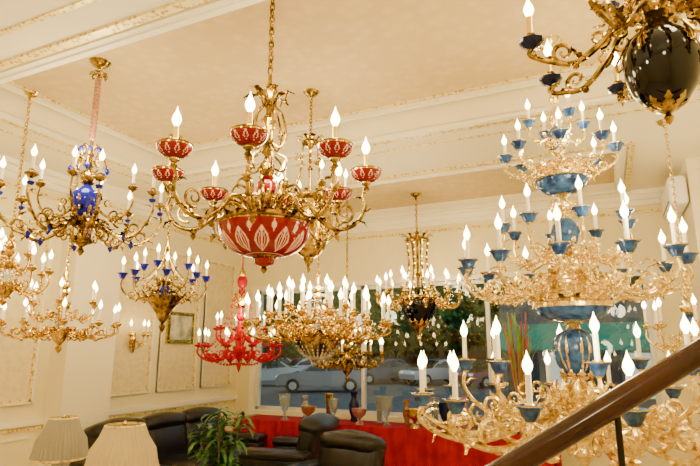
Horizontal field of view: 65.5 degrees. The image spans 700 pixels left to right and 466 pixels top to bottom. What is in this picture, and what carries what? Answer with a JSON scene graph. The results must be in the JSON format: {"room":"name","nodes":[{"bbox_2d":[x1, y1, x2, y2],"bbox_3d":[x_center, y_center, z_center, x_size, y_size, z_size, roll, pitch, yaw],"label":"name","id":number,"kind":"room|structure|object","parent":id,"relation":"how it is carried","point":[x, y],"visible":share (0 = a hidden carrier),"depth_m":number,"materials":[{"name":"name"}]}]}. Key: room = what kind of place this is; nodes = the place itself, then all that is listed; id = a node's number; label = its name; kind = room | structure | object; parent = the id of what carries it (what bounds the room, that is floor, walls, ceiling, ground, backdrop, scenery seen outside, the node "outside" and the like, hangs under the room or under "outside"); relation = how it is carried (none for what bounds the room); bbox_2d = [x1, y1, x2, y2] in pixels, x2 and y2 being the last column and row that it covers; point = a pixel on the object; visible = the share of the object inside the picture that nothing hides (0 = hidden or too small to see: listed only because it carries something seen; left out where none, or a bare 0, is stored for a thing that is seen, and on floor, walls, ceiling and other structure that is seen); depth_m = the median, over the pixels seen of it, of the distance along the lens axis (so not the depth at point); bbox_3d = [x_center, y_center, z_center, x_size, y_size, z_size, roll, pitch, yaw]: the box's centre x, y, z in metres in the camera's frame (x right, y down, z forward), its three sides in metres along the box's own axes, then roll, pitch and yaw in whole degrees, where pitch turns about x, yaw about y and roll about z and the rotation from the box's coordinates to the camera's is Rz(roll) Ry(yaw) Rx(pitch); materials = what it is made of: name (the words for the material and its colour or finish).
{"room":"store","nodes":[
{"label":"store","id":0,"kind":"room"},
{"bbox_2d":[0,177,240,465],"bbox_3d":[-4.417,0.799,5.616,0.200,4.600,10.900,-6,-13,25],"label":"wall","id":1,"kind":"structure","parent":0,"point":[14,453],"depth_m":7.71,"materials":[{"name":"beige paint"}]},
{"bbox_2d":[0,213,235,442],"bbox_3d":[-3.842,1.438,6.445,0.040,3.200,7.900,-6,-13,25],"label":"wallpaper","id":2,"kind":"structure","parent":1,"relation":"attached to","point":[176,363],"depth_m":8.05,"materials":[{"name":"paper"}]},
{"bbox_2d":[0,395,236,433],"bbox_3d":[-4.308,2.020,5.301,0.040,0.120,10.500,-6,-13,25],"label":"trim","id":3,"kind":"structure","parent":1,"relation":"attached to","point":[30,422],"depth_m":7.90,"materials":[{"name":"beige wood"}]},
{"bbox_2d":[128,319,149,352],"bbox_3d":[-3.050,1.495,7.867,0.360,0.486,0.245,9,-15,-36],"label":"wall sconce","id":4,"kind":"object","parent":1,"relation":"attached to","point":[132,334],"visible":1,"depth_m":7.85,"materials":[{"name":"gold metal"}]},
{"bbox_2d":[165,311,194,343],"bbox_3d":[-2.740,1.535,8.799,0.045,0.500,0.600,-6,-13,25],"label":"framed painting","id":5,"kind":"object","parent":1,"relation":"attached to","point":[179,325],"visible":0.93,"depth_m":8.76,"materials":[{"name":"gold metal"}]},
{"bbox_2d":[0,0,699,219],"bbox_3d":[-0.749,-1.567,4.367,7.900,0.500,10.500,-6,-13,25],"label":"ceiling","id":6,"kind":"structure","parent":0,"point":[358,54],"depth_m":5.16,"materials":[{"name":"beige paint"}]},
{"bbox_2d":[12,90,37,226],"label":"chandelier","id":7,"kind":"object","parent":6,"relation":"hanging from","point":[31,95],"depth_m":5.19,"materials":[{"name":"gold metal"}]},
{"bbox_2d":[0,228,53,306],"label":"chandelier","id":8,"kind":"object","parent":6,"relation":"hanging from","point":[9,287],"depth_m":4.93,"materials":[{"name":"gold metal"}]},
{"bbox_2d":[0,149,121,353],"bbox_3d":[-3.038,0.163,5.894,1.206,2.240,1.147,-6,-13,25],"label":"chandelier","id":9,"kind":"object","parent":6,"relation":"hanging from","point":[59,335],"visible":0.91,"depth_m":5.65,"materials":[{"name":"gold metal"}]},
{"bbox_2d":[0,57,164,255],"bbox_3d":[-2.173,-0.651,4.558,1.199,1.710,1.199,-8,-14,33],"label":"glass chandelier","id":10,"kind":"object","parent":6,"relation":"hanging from","point":[85,208],"visible":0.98,"depth_m":4.40,"materials":[{"name":"gold metal"}]},
{"bbox_2d":[118,134,210,332],"bbox_3d":[-2.046,-0.023,6.147,0.920,2.270,0.920,-1,-12,3],"label":"chandelier","id":11,"kind":"object","parent":6,"relation":"hanging from","point":[163,303],"visible":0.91,"depth_m":5.91,"materials":[{"name":"gold metal"}]},
{"bbox_2d":[194,257,283,372],"bbox_3d":[-1.607,0.735,8.123,1.288,2.620,1.225,-6,-13,25],"label":"chandelier","id":12,"kind":"object","parent":6,"relation":"hanging from","point":[239,351],"visible":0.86,"depth_m":7.86,"materials":[{"name":"red glass"}]},
{"bbox_2d":[151,0,381,273],"bbox_3d":[-0.511,-0.740,3.431,1.324,2.010,1.324,-5,-13,22],"label":"glass chandelier","id":13,"kind":"object","parent":6,"relation":"hanging from","point":[264,228],"visible":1,"depth_m":3.13,"materials":[{"name":"gold metal"}]},
{"bbox_2d":[288,88,327,211],"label":"chandelier","id":14,"kind":"object","parent":6,"relation":"hanging from","point":[310,142],"depth_m":5.10,"materials":[{"name":"gold metal"}]},
{"bbox_2d":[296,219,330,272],"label":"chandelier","id":15,"kind":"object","parent":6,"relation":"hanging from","point":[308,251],"depth_m":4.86,"materials":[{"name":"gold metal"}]},
{"bbox_2d":[241,160,393,362],"bbox_3d":[-0.364,0.292,6.279,1.686,2.330,1.686,-6,-13,25],"label":"chandelier","id":16,"kind":"object","parent":6,"relation":"hanging from","point":[318,341],"visible":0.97,"depth_m":5.89,"materials":[{"name":"gold glass"}]},
{"bbox_2d":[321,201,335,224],"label":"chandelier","id":17,"kind":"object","parent":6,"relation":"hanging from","point":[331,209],"depth_m":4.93,"materials":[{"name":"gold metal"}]},
{"bbox_2d":[309,200,384,380],"bbox_3d":[-0.040,0.699,7.719,1.032,2.720,1.086,7,-14,-28],"label":"chandelier","id":18,"kind":"object","parent":6,"relation":"hanging from","point":[346,352],"visible":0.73,"depth_m":7.42,"materials":[{"name":"gold metal"}]},
{"bbox_2d":[0,0,699,187],"bbox_3d":[-0.348,-1.346,4.715,6.620,0.295,3.380,-6,-13,25],"label":"trim","id":19,"kind":"structure","parent":6,"relation":"attached to","point":[180,13],"depth_m":5.12,"materials":[{"name":"beige paint"}]},
{"bbox_2d":[374,192,462,341],"bbox_3d":[0.993,0.472,7.973,1.277,2.170,1.277,-6,-13,25],"label":"chandelier","id":20,"kind":"object","parent":6,"relation":"hanging from","point":[418,309],"visible":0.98,"depth_m":7.73,"materials":[{"name":"gold metal"}]},
{"bbox_2d":[410,35,699,465],"bbox_3d":[1.620,0.035,4.085,2.408,3.250,2.361,-6,-13,25],"label":"chandelier","id":21,"kind":"object","parent":6,"relation":"hanging from","point":[574,295],"visible":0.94,"depth_m":3.79,"materials":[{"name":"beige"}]},
{"bbox_2d":[518,0,699,124],"bbox_3d":[1.264,-1.077,2.292,1.027,1.330,1.027,-7,-14,31],"label":"chandelier","id":22,"kind":"object","parent":6,"relation":"hanging from","point":[660,65],"visible":1,"depth_m":2.15,"materials":[{"name":"gold metal"}]},
{"bbox_2d":[656,119,681,242],"label":"chain","id":23,"kind":"object","parent":6,"relation":"hanging from","point":[661,123],"depth_m":5.25,"materials":[{"name":"gold metal"}]},
{"bbox_2d":[641,282,699,351],"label":"chandelier","id":24,"kind":"object","parent":6,"relation":"hanging from","point":[689,310],"depth_m":4.96,"materials":[{"name":"gold metal"}]},
{"bbox_2d":[234,204,699,465],"bbox_3d":[1.520,1.456,8.672,7.900,4.600,0.200,-6,-13,25],"label":"wall","id":25,"kind":"structure","parent":0,"point":[370,258],"depth_m":8.71,"materials":[{"name":"beige paint"}]},
{"bbox_2d":[172,141,635,223],"bbox_3d":[0.510,-0.479,8.149,6.630,0.045,2.100,-6,-13,25],"label":"trim","id":26,"kind":"structure","parent":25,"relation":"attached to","point":[620,165],"depth_m":6.95,"materials":[{"name":"beige paint"}]},
{"bbox_2d":[248,264,669,431],"bbox_3d":[1.204,1.847,8.683,6.610,2.280,0.180,-6,-13,25],"label":"window","id":27,"kind":"structure","parent":25,"relation":"in","point":[265,410],"depth_m":8.99,"materials":[{"name":"white"}]},
{"bbox_2d":[679,157,699,380],"bbox_3d":[4.503,1.232,6.439,0.605,4.100,1.310,-6,-13,25],"label":"wall","id":28,"kind":"structure","parent":0,"point":[690,169],"depth_m":6.38,"materials":[{"name":"beige paint"}]},
{"bbox_2d":[0,154,663,244],"bbox_3d":[-0.749,-1.171,4.282,7.900,0.310,10.500,-6,-13,25],"label":"trim","id":29,"kind":"structure","parent":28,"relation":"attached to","point":[55,181],"depth_m":8.33,"materials":[{"name":"beige paint"}]},
{"bbox_2d":[661,175,688,219],"bbox_3d":[4.056,-0.425,6.823,0.207,0.360,0.940,-6,-13,25],"label":"air conditioner","id":30,"kind":"object","parent":28,"relation":"attached to","point":[682,199],"visible":0.89,"depth_m":6.44,"materials":[{"name":"white plastic"}]},
{"bbox_3d":[-0.749,2.745,3.440,8.300,0.120,10.900,-6,-13,25],"label":"floor","id":31,"kind":"structure","parent":0,"visible":0},
{"bbox_2d":[37,177,131,465],"bbox_3d":[-3.418,1.361,7.038,0.330,4.100,0.780,-6,-13,25],"label":"column","id":32,"kind":"structure","parent":31,"relation":"on","point":[79,377],"depth_m":6.96,"materials":[{"name":"beige paint"}]},
{"bbox_2d":[69,407,267,465],"bbox_3d":[-2.299,2.954,7.243,1.080,1.070,2.750,-6,-13,25],"label":"leather sofa","id":33,"kind":"object","parent":31,"relation":"on","point":[169,431],"visible":0.48,"depth_m":7.37,"materials":[{"name":"black leather"}]},
{"bbox_2d":[186,407,258,465],"bbox_3d":[-1.456,2.597,6.074,0.838,1.278,0.682,-6,-13,25],"label":"potted plant","id":34,"kind":"object","parent":31,"relation":"on","point":[223,459],"visible":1,"depth_m":6.07,"materials":[{"name":"green plant"}]},
{"bbox_2d":[238,413,339,465],"bbox_3d":[-0.724,2.968,7.307,1.080,1.070,1.300,-4,-13,16],"label":"leather armchair","id":35,"kind":"object","parent":31,"relation":"on","point":[287,450],"visible":0.73,"depth_m":6.87,"materials":[{"name":"black leather"}]},
{"bbox_2d":[288,430,386,465],"bbox_3d":[-0.153,2.645,5.711,1.200,1.031,1.071,-8,-14,33],"label":"leather armchair","id":36,"kind":"object","parent":31,"relation":"on","point":[338,447],"visible":1,"depth_m":5.87,"materials":[{"name":"black leather"}]},
{"bbox_2d":[233,414,561,465],"bbox_3d":[0.447,3.217,7.941,4.950,0.810,0.665,-6,-13,25],"label":"table","id":37,"kind":"object","parent":31,"relation":"on","point":[406,446],"visible":0.41,"depth_m":7.52,"materials":[{"name":"red fabric"}]},
{"bbox_2d":[279,393,290,419],"bbox_3d":[-1.031,2.747,8.612,0.199,0.391,0.191,-6,-13,25],"label":"glass vase","id":38,"kind":"object","parent":37,"relation":"on","point":[284,398],"visible":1,"depth_m":8.57,"materials":[{"name":"white"}]},
{"bbox_2d":[302,395,308,417],"bbox_3d":[-0.717,2.799,8.767,0.132,0.354,0.127,-6,-13,25],"label":"glass vase","id":39,"kind":"object","parent":37,"relation":"on","point":[305,397],"visible":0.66,"depth_m":8.75,"materials":[{"name":"white"}]},
{"bbox_2d":[301,405,315,415],"bbox_3d":[-0.641,2.791,8.416,0.252,0.222,0.242,-6,-13,25],"label":"glass vase","id":40,"kind":"object","parent":37,"relation":"on","point":[307,410],"visible":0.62,"depth_m":8.36,"materials":[{"name":"brown glass"}]},
{"bbox_2d":[325,393,333,413],"bbox_3d":[-0.328,2.741,8.593,0.156,0.396,0.150,-6,-13,25],"label":"glass vase","id":41,"kind":"object","parent":37,"relation":"on","point":[327,395],"visible":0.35,"depth_m":8.56,"materials":[{"name":"gold glass"}]},
{"bbox_2d":[328,398,338,415],"bbox_3d":[-0.252,2.693,8.250,0.175,0.345,0.168,-6,-13,25],"label":"glass vase","id":42,"kind":"object","parent":37,"relation":"on","point":[333,402],"visible":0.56,"depth_m":8.21,"materials":[{"name":"white"}]},
{"bbox_2d":[349,391,358,421],"bbox_3d":[0.061,2.678,8.419,0.166,0.445,0.160,-6,-13,25],"label":"glass vase","id":43,"kind":"object","parent":37,"relation":"on","point":[353,403],"visible":0.94,"depth_m":8.38,"materials":[{"name":"black glass"}]},
{"bbox_2d":[351,408,366,424],"bbox_3d":[0.137,2.714,8.059,0.254,0.224,0.244,-6,-13,25],"label":"glass vase","id":44,"kind":"object","parent":37,"relation":"on","point":[358,413],"visible":1,"depth_m":8.00,"materials":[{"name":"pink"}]},
{"bbox_2d":[375,396,382,422],"bbox_3d":[0.451,2.667,8.235,0.153,0.389,0.147,-6,-13,25],"label":"glass vase","id":45,"kind":"object","parent":37,"relation":"on","point":[377,399],"visible":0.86,"depth_m":8.19,"materials":[{"name":"white"}]},
{"bbox_2d":[379,396,392,426],"bbox_3d":[0.527,2.588,7.900,0.204,0.401,0.196,-6,-13,25],"label":"glass vase","id":46,"kind":"object","parent":37,"relation":"on","point":[385,401],"visible":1,"depth_m":7.85,"materials":[{"name":"white"}]},
{"bbox_2d":[403,399,409,424],"bbox_3d":[0.840,2.647,8.053,0.132,0.352,0.127,-6,-13,25],"label":"glass vase","id":47,"kind":"object","parent":37,"relation":"on","point":[406,401],"visible":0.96,"depth_m":8.02,"materials":[{"name":"brown glass"}]},
{"bbox_2d":[405,408,422,427],"bbox_3d":[0.916,2.623,7.706,0.286,0.252,0.275,-6,-13,25],"label":"glass vase","id":48,"kind":"object","parent":37,"relation":"on","point":[411,413],"visible":0.8,"depth_m":7.64,"materials":[{"name":"gold metal"}]},
{"bbox_2d":[430,397,439,425],"bbox_3d":[1.230,2.587,7.879,0.156,0.395,0.150,-6,-13,25],"label":"glass vase","id":49,"kind":"object","parent":37,"relation":"on","point":[436,399],"visible":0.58,"depth_m":7.84,"materials":[{"name":"white"}]},
{"bbox_2d":[438,403,448,429],"bbox_3d":[1.306,2.538,7.537,0.177,0.349,0.170,-6,-13,25],"label":"glass vase","id":50,"kind":"object","parent":37,"relation":"on","point":[443,408],"visible":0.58,"depth_m":7.49,"materials":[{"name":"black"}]},
{"bbox_2d":[459,395,468,427],"bbox_3d":[1.619,2.529,7.705,0.163,0.436,0.157,-6,-13,25],"label":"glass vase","id":51,"kind":"object","parent":37,"relation":"on","point":[460,396],"visible":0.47,"depth_m":7.67,"materials":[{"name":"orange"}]},
{"bbox_2d":[472,415,482,430],"bbox_3d":[1.695,2.570,7.344,0.232,0.204,0.223,-6,-13,25],"label":"glass vase","id":52,"kind":"object","parent":37,"relation":"on","point":[481,416],"visible":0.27,"depth_m":7.28,"materials":[{"name":"white"}]},
{"bbox_2d":[489,399,497,425],"bbox_3d":[2.008,2.491,7.527,0.172,0.436,0.165,-6,-13,25],"label":"glass vase","id":53,"kind":"object","parent":37,"relation":"on","point":[490,400],"visible":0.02,"depth_m":7.50,"materials":[{"name":"white"}]},
{"bbox_2d":[490,312,548,433],"bbox_3d":[2.248,1.860,7.346,0.743,1.593,0.602,-11,-16,42],"label":"plant","id":54,"kind":"object","parent":37,"relation":"on","point":[521,343],"visible":0.57,"depth_m":7.37,"materials":[{"name":"green plant"}]},
{"bbox_2d":[486,337,699,465],"bbox_3d":[0.542,0.875,0.984,2.531,2.216,1.096,0,-12,0],"label":"stair railing","id":55,"kind":"object","parent":31,"relation":"on","point":[609,407],"visible":1,"depth_m":1.50,"materials":[{"name":"brown wood"}]},
{"bbox_3d":[-1.918,2.348,3.746,1.700,0.785,0.420,-6,-13,25],"label":"console table","id":56,"kind":"object","parent":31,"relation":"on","visible":0},
{"bbox_2d":[28,414,88,465],"bbox_3d":[-2.169,1.685,4.065,0.409,0.645,0.409,-6,-13,25],"label":"table lamp","id":57,"kind":"object","parent":56,"relation":"on","point":[62,440],"visible":0.94,"depth_m":3.98,"materials":[{"name":"beige fabric"}]},
{"bbox_2d":[84,420,159,465],"bbox_3d":[-1.541,1.600,3.670,0.491,0.645,0.491,-6,-13,25],"label":"table lamp","id":58,"kind":"object","parent":56,"relation":"on","point":[125,443],"visible":1,"depth_m":3.58,"materials":[{"name":"beige fabric"}]},
{"label":"outside","id":59,"kind":"structure","parent":0,"visible":0},
{"bbox_2d":[260,378,648,415],"bbox_3d":[16.417,11.887,45.348,130.000,0.130,81.250,-6,-13,25],"label":"ground","id":60,"kind":"structure","parent":59,"point":[400,390],"depth_m":25.93,"materials":[{"name":"grey asphalt"}]},
{"bbox_2d":[262,295,291,369],"bbox_3d":[-4.835,4.661,23.845,4.078,4.988,4.320,-3,-12,12],"label":"street tree","id":61,"kind":"object","parent":60,"relation":"on","point":[284,348],"visible":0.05,"depth_m":24.24,"materials":[{"name":"green plant"}]},
{"bbox_2d":[261,360,300,386],"bbox_3d":[-5.088,8.129,31.751,4.500,1.500,1.830,1,-12,-3],"label":"car","id":62,"kind":"object","parent":60,"relation":"on","point":[266,374],"visible":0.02,"depth_m":31.04,"materials":[{"name":"white paint"}]},
{"bbox_2d":[270,358,291,363],"bbox_3d":[-5.800,9.941,40.175,4.500,1.500,1.830,6,-14,-26],"label":"car","id":63,"kind":"object","parent":60,"relation":"on","point":[288,360],"visible":0.02,"depth_m":40.01,"materials":[{"name":"grey paint"}]},
{"bbox_2d":[263,294,302,330],"bbox_3d":[-6.756,8.087,46.846,6.912,7.981,6.525,8,-14,-32],"label":"street tree","id":64,"kind":"object","parent":60,"relation":"on","point":[275,296],"visible":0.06,"depth_m":46.68,"materials":[{"name":"green plant"}]},
{"bbox_2d":[269,310,297,357],"bbox_3d":[-6.038,8.889,44.289,4.350,5.321,4.608,5,-13,-23],"label":"street tree","id":65,"kind":"object","parent":60,"relation":"on","point":[289,354],"visible":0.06,"depth_m":43.60,"materials":[{"name":"green plant"}]},
{"bbox_2d":[273,293,305,312],"bbox_3d":[-4.290,7.433,56.373,11.519,13.302,10.875,-9,-15,35],"label":"street tree","id":66,"kind":"object","parent":60,"relation":"on","point":[298,295],"visible":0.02,"depth_m":51.19,"materials":[{"name":"green plant"}]},
{"bbox_2d":[288,358,321,370],"bbox_3d":[-3.236,9.456,37.921,4.500,1.500,1.830,6,-14,-26],"label":"car","id":67,"kind":"object","parent":60,"relation":"on","point":[303,363],"visible":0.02,"depth_m":37.24,"materials":[{"name":"white paint"}]},
{"bbox_2d":[292,291,338,359],"bbox_3d":[-2.014,7.676,46.480,7.492,8.637,7.120,4,-13,-20],"label":"street tree","id":68,"kind":"object","parent":60,"relation":"on","point":[335,293],"visible":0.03,"depth_m":46.12,"materials":[{"name":"green plant"}]},
{"bbox_2d":[291,308,340,359],"bbox_3d":[-2.416,8.533,42.631,4.350,5.321,4.608,5,-13,-22],"label":"street tree","id":69,"kind":"object","parent":60,"relation":"on","point":[294,349],"visible":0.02,"depth_m":42.40,"materials":[{"name":"green plant"}]},
{"bbox_2d":[275,360,367,392],"bbox_3d":[-1.439,7.189,27.381,4.500,1.500,1.830,1,-12,-3],"label":"car","id":70,"kind":"object","parent":60,"relation":"on","point":[311,375],"visible":0.94,"depth_m":26.50,"materials":[{"name":"grey paint"}]},
{"bbox_2d":[333,290,394,345],"bbox_3d":[0.589,7.593,42.959,6.339,7.308,6.024,-3,-12,13],"label":"street tree","id":71,"kind":"object","parent":60,"relation":"on","point":[372,297],"visible":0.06,"depth_m":42.64,"materials":[{"name":"green plant"}]},
{"bbox_2d":[348,289,386,359],"bbox_3d":[2.569,6.839,52.040,10.943,12.637,10.331,-12,-17,43],"label":"street tree","id":72,"kind":"object","parent":60,"relation":"on","point":[372,290],"visible":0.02,"depth_m":47.34,"materials":[{"name":"green plant"}]},
{"bbox_2d":[343,306,398,362],"bbox_3d":[1.344,8.153,40.865,4.608,5.321,4.350,-3,-13,15],"label":"street tree","id":73,"kind":"object","parent":60,"relation":"on","point":[374,317],"visible":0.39,"depth_m":40.08,"materials":[{"name":"green plant"}]},
{"bbox_2d":[356,358,415,384],"bbox_3d":[2.014,8.591,33.897,4.500,1.500,1.830,6,-14,-26],"label":"car","id":74,"kind":"object","parent":60,"relation":"on","point":[389,368],"visible":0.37,"depth_m":33.20,"materials":[{"name":"grey paint"}]},
{"bbox_2d":[289,343,501,366],"bbox_3d":[20.479,9.678,54.692,110.000,8.120,6.100,-6,-13,25],"label":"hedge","id":75,"kind":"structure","parent":60,"relation":"on","point":[479,354],"depth_m":54.76,"materials":[{"name":"green plant"}]},
{"bbox_2d":[376,287,431,366],"bbox_3d":[4.904,6.980,43.247,7.492,8.637,7.127,-11,-16,41],"label":"street tree","id":76,"kind":"object","parent":60,"relation":"on","point":[395,316],"visible":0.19,"depth_m":41.94,"materials":[{"name":"green plant"}]},
{"bbox_2d":[387,313,448,365],"bbox_3d":[4.856,7.867,39.521,4.386,5.315,4.610,-8,-15,34],"label":"street tree","id":77,"kind":"object","parent":60,"relation":"on","point":[414,347],"visible":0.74,"depth_m":38.63,"materials":[{"name":"green plant"}]},
{"bbox_2d":[398,359,471,385],"bbox_3d":[5.305,8.383,32.930,4.500,1.500,1.830,6,-14,-26],"label":"car","id":78,"kind":"object","parent":60,"relation":"on","point":[435,368],"visible":0.66,"depth_m":32.06,"materials":[{"name":"white paint"}]},
{"bbox_2d":[422,284,499,358],"bbox_3d":[7.826,6.552,39.688,6.915,7.972,6.572,-3,-12,13],"label":"street tree","id":79,"kind":"object","parent":60,"relation":"on","point":[447,324],"visible":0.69,"depth_m":37.99,"materials":[{"name":"green plant"}]},
{"bbox_2d":[456,360,502,388],"bbox_3d":[8.141,7.871,30.551,4.500,1.500,1.830,6,-14,-26],"label":"car","id":80,"kind":"object","parent":60,"relation":"on","point":[480,371],"visible":0.32,"depth_m":29.28,"materials":[{"name":"red paint"}]},
{"bbox_2d":[461,284,497,358],"bbox_3d":[10.286,5.989,49.627,10.898,13.287,11.509,7,-14,-31],"label":"street tree","id":81,"kind":"object","parent":60,"relation":"on","point":[482,286],"visible":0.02,"depth_m":44.85,"materials":[{"name":"green plant"}]},
{"bbox_2d":[480,282,522,350],"bbox_3d":[12.577,6.588,39.856,6.916,7.972,6.580,12,-17,-44],"label":"street tree","id":82,"kind":"object","parent":60,"relation":"on","point":[497,312],"visible":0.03,"depth_m":39.71,"materials":[{"name":"green plant"}]},
{"bbox_2d":[498,287,656,407],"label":"window","id":83,"kind":"structure","parent":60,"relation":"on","point":[616,336],"depth_m":20.84,"materials":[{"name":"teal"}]},
{"bbox_2d":[627,276,642,287],"bbox_3d":[20.301,5.463,36.195,7.492,8.637,7.127,-10,-16,40],"label":"street tree","id":84,"kind":"object","parent":60,"relation":"on","point":[634,278],"visible":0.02,"depth_m":36.60,"materials":[{"name":"green plant"}]}
]}

